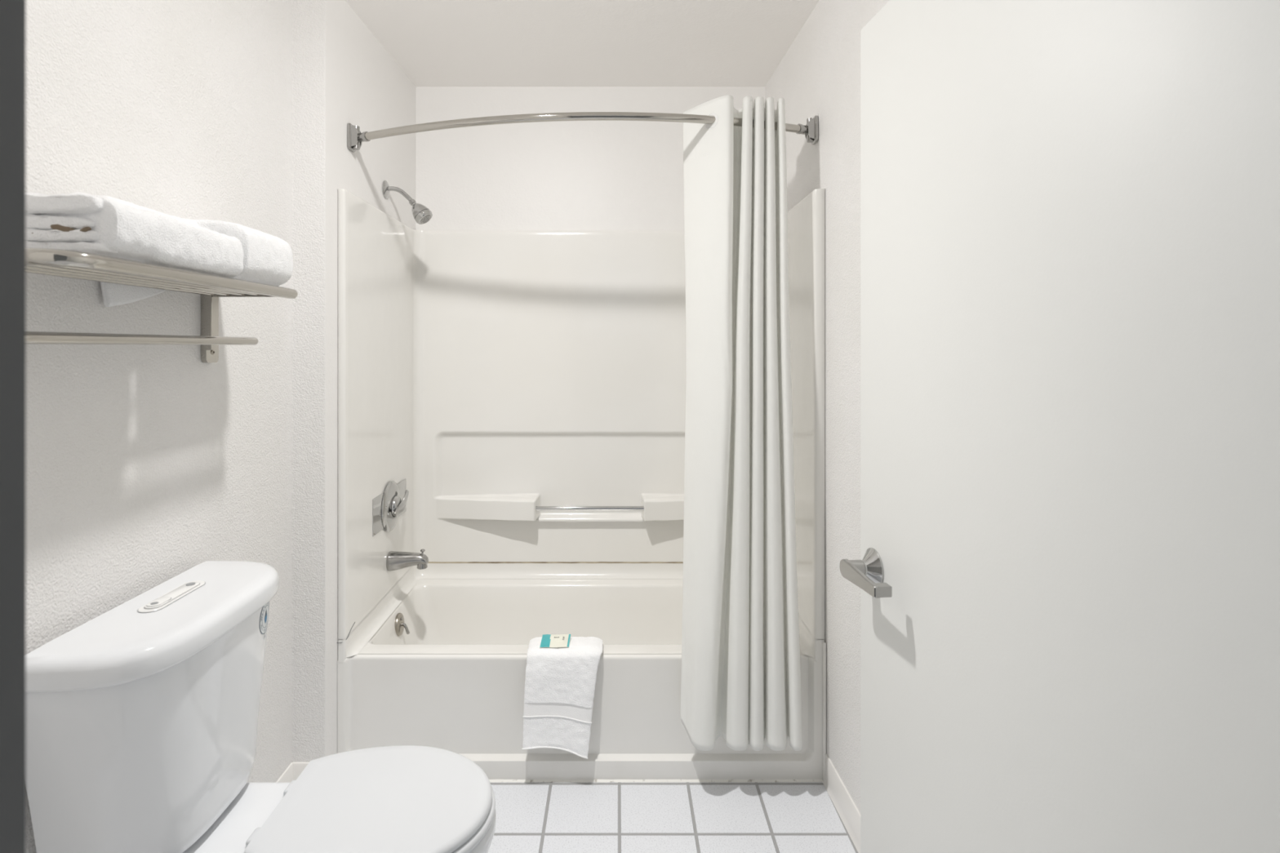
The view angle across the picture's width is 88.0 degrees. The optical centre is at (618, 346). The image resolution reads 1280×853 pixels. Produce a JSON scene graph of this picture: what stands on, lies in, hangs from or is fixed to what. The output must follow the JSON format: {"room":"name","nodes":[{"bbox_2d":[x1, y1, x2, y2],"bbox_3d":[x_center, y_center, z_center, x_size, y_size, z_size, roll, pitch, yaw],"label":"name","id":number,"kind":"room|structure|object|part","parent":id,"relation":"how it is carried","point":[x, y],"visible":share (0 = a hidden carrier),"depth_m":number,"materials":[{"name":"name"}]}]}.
{"room":"hotel bathroom","nodes":[
{"label":"hotel bathroom","id":0,"kind":"room"},
{"bbox_2d":[25,0,291,852],"bbox_3d":[-1.070,0.122,1.105,0.160,2.495,1.810,0,0,0],"label":"wall","id":1,"kind":"structure","parent":0,"point":[146,465],"depth_m":1.42,"materials":[{"name":"paint"}]},
{"bbox_2d":[25,248,297,362],"bbox_3d":[-0.879,-0.051,1.265,0.220,0.178,0.708,0,0,0],"label":"towel shelf","id":2,"kind":"object","parent":1,"relation":"attached to","point":[76,264],"visible":0.92,"depth_m":1.19,"materials":[{"name":"silver metal"}]},
{"bbox_2d":[25,191,244,277],"bbox_3d":[-0.865,-0.190,1.186,0.195,0.099,0.388,0,0,0],"label":"bath towel","id":3,"kind":"object","parent":2,"relation":"on","point":[78,222],"visible":0.76,"depth_m":1.04,"materials":[{"name":"white fabric"}]},
{"bbox_3d":[-0.867,-0.127,1.262,0.196,0.025,0.687,0,0,0],"label":"rail","id":4,"kind":"part","parent":2,"relation":"part of","materials":[{"name":"silver metal"}]},
{"bbox_2d":[70,191,293,306],"bbox_3d":[-0.884,-0.173,1.380,0.214,0.196,0.494,0,0,0],"label":"bath towel","id":5,"kind":"object","parent":2,"relation":"on","point":[268,259],"visible":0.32,"depth_m":1.41,"materials":[{"name":"white fabric"}]},
{"bbox_3d":[-0.891,-0.060,1.574,0.178,0.136,0.008,0,0,0],"label":"arm","id":6,"kind":"part","parent":2,"relation":"part of","materials":[{"name":"silver metal"}]},
{"bbox_2d":[276,762,293,782],"bbox_3d":[-0.984,1.315,1.179,0.012,0.110,1.658,0,0,0],"label":"baseboard","id":7,"kind":"structure","parent":1,"relation":"attached to","point":[287,775],"depth_m":1.98,"materials":[{"name":"white plastic"}]},
{"bbox_2d":[291,0,415,762],"bbox_3d":[-1.012,0.122,2.438,0.275,2.495,0.855,0,0,0],"label":"wall","id":8,"kind":"structure","parent":0,"point":[342,74],"depth_m":2.01,"materials":[{"name":"paint"}]},
{"bbox_2d":[292,762,308,780],"bbox_3d":[-0.937,1.315,2.004,0.100,0.110,0.012,0,0,0],"label":"baseboard","id":9,"kind":"structure","parent":8,"relation":"attached to","point":[298,767],"depth_m":2.00,"materials":[{"name":"white plastic"}]},
{"bbox_2d":[382,180,432,224],"bbox_3d":[-0.791,-0.546,2.500,0.180,0.166,0.069,0,0,3],"label":"fitting","id":10,"kind":"object","parent":8,"relation":"attached to","point":[421,214],"visible":1,"depth_m":2.48,"materials":[{"name":"silver metal"}]},
{"bbox_3d":[-0.824,-0.575,2.505,0.105,0.065,0.017,0,0,0],"label":"shower arm","id":11,"kind":"part","parent":10,"relation":"part of","materials":[{"name":"silver metal"}]},
{"bbox_2d":[346,111,817,152],"bbox_3d":[-0.116,-0.702,2.110,1.535,0.109,0.210,0,0,0],"label":"shower rod","id":12,"kind":"object","parent":8,"relation":"attached to","point":[355,138],"visible":0.94,"depth_m":2.05,"materials":[{"name":"silver metal"}]},
{"bbox_2d":[680,94,802,751],"bbox_3d":[0.379,0.218,2.075,0.368,1.983,0.198,0,0,4],"label":"shower curtain","id":13,"kind":"object","parent":12,"relation":"hanging from","point":[740,675],"visible":0.99,"depth_m":2.03,"materials":[{"name":"white fabric"}]},
{"bbox_2d":[345,0,819,86],"bbox_3d":[-0.150,-1.175,1.600,2.000,0.100,2.800,0,0,0],"label":"ceiling","id":14,"kind":"structure","parent":0,"point":[434,42],"depth_m":2.43,"materials":[{"name":"white paint"}]},
{"bbox_2d":[415,86,764,231],"bbox_3d":[-0.150,0.122,2.933,2.000,2.495,0.135,0,0,0],"label":"wall","id":15,"kind":"structure","parent":0,"point":[561,175],"depth_m":2.87,"materials":[{"name":"white paint"}]},
{"bbox_2d":[337,188,825,643],"bbox_3d":[-0.118,0.217,2.477,1.547,1.433,0.780,0,0,0],"label":"shower surround","id":16,"kind":"object","parent":15,"relation":"attached to","point":[526,389],"visible":0.77,"depth_m":2.84,"materials":[{"name":"white plastic"}]},
{"bbox_2d":[372,479,408,536],"bbox_3d":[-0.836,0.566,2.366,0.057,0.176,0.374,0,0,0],"label":"shower valve","id":17,"kind":"object","parent":16,"relation":"attached to","point":[388,506],"visible":1,"depth_m":2.34,"materials":[{"name":"silver metal"}]},
{"bbox_3d":[-0.853,0.602,2.505,0.018,0.188,0.188,0,0,0],"label":"round plate","id":18,"kind":"part","parent":17,"relation":"part of","materials":[{"name":"silver metal"}]},
{"bbox_3d":[-0.822,0.594,2.523,0.028,0.071,0.142,0,0,0],"label":"lever","id":19,"kind":"part","parent":17,"relation":"part of","materials":[{"name":"silver metal"}]},
{"bbox_2d":[386,548,428,571],"bbox_3d":[-0.792,0.806,2.505,0.146,0.082,0.070,0,0,0],"label":"tub spout","id":20,"kind":"object","parent":16,"relation":"attached to","point":[396,560],"visible":1,"depth_m":2.48,"materials":[{"name":"silver metal"}]},
{"bbox_2d":[488,782,857,852],"bbox_3d":[-0.150,1.420,1.500,2.000,0.100,3.000,0,0,0],"label":"floor","id":21,"kind":"structure","parent":0,"point":[535,817],"depth_m":1.93,"materials":[{"name":"tile"}]},
{"bbox_2d":[25,560,495,852],"bbox_3d":[-0.613,0.932,1.317,0.730,0.876,0.528,0,0,0],"label":"toilet","id":22,"kind":"object","parent":21,"relation":"on","point":[142,717],"visible":0.99,"depth_m":1.22,"materials":[{"name":"white glazed porcelain"},{"name":"plastic"}]},
{"bbox_3d":[-0.868,0.733,1.317,0.213,0.395,0.500,0,0,0],"label":"tank","id":23,"kind":"part","parent":22,"relation":"part of","materials":[{"name":"white ceramic"}]},
{"bbox_3d":[-0.864,0.526,1.317,0.228,0.051,0.528,0,0,0],"label":"tank lid","id":24,"kind":"part","parent":22,"relation":"part of","materials":[{"name":"white ceramic"}]},
{"bbox_3d":[-0.893,0.500,1.330,0.043,0.003,0.167,0,0,0],"label":"flush plate","id":25,"kind":"part","parent":22,"relation":"part of","materials":[{"name":"white plastic"}]},
{"bbox_3d":[-0.466,0.917,1.330,0.420,0.020,0.381,0,0,0],"label":"seat lid","id":26,"kind":"part","parent":22,"relation":"part of","materials":[{"name":"white plastic"}]},
{"bbox_3d":[-0.463,0.939,1.330,0.427,0.018,0.394,0,0,0],"label":"seat","id":27,"kind":"part","parent":22,"relation":"part of","materials":[{"name":"white plastic"}]},
{"bbox_2d":[337,563,826,782],"bbox_3d":[-0.115,1.148,2.464,1.541,0.443,0.772,0,0,0],"label":"bathtub","id":28,"kind":"object","parent":21,"relation":"on","point":[440,662],"visible":0.67,"depth_m":2.11,"materials":[{"name":"white plastic"}]},
{"bbox_3d":[-0.825,1.048,2.500,0.022,0.082,0.082,0,0,0],"label":"overflow plate","id":29,"kind":"part","parent":28,"relation":"part of","materials":[{"name":"silver metal"}]},
{"bbox_3d":[-0.804,1.052,2.497,0.040,0.061,0.012,0,0,13],"label":"trip lever","id":30,"kind":"part","parent":28,"relation":"part of","materials":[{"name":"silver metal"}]},
{"bbox_2d":[521,636,603,759],"bbox_3d":[-0.173,1.115,2.117,0.250,0.320,0.148,0,0,0],"label":"towel","id":31,"kind":"object","parent":28,"relation":"on","point":[560,682],"visible":0.95,"depth_m":2.07,"materials":[{"name":"white fabric"}]},
{"bbox_2d":[539,634,570,648],"bbox_3d":[-0.202,0.948,2.139,0.094,0.016,0.070,0,0,0],"label":"packet","id":32,"kind":"object","parent":31,"relation":"on","point":[548,640],"visible":1,"depth_m":2.13,"materials":[{"name":"white"}]},
{"bbox_2d":[764,0,889,813],"bbox_3d":[0.743,0.122,1.548,0.215,2.495,2.635,0,0,0],"label":"wall","id":33,"kind":"structure","parent":0,"point":[819,74],"depth_m":1.96,"materials":[{"name":"paint"}]},
{"bbox_2d":[822,752,860,852],"bbox_3d":[0.671,1.323,1.218,0.012,0.094,1.736,0,0,-1],"label":"baseboard","id":34,"kind":"structure","parent":33,"relation":"attached to","point":[847,811],"depth_m":1.92,"materials":[{"name":"white plastic"}]},
{"bbox_2d":[839,0,1279,852],"bbox_3d":[0.563,0.334,0.944,0.107,2.048,1.000,0,0,-6],"label":"door","id":35,"kind":"structure","parent":33,"relation":"in","point":[1067,573],"depth_m":0.85,"materials":[{"name":"white paint"}]},
{"bbox_3d":[0.490,0.460,1.318,0.035,0.038,0.153,0,0,-6],"label":"lever","id":36,"kind":"part","parent":35,"relation":"part of","materials":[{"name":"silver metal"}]},
{"bbox_3d":[0.521,0.460,1.379,0.026,0.080,0.080,0,0,-6],"label":"handle","id":37,"kind":"part","parent":35,"relation":"part of","materials":[{"name":"silver metal"}]},
{"bbox_3d":[-0.145,0.123,0.289,1.689,2.495,0.118,0,0,0],"label":"wall","id":38,"kind":"structure","parent":0,"visible":0},
{"bbox_2d":[0,0,25,852],"bbox_3d":[0.167,0.310,0.277,1.060,2.120,0.153,0,0,0],"label":"trim","id":39,"kind":"structure","parent":38,"relation":"attached to","point":[12,12],"depth_m":0.34,"materials":[{"name":"grey paint"}]}
]}

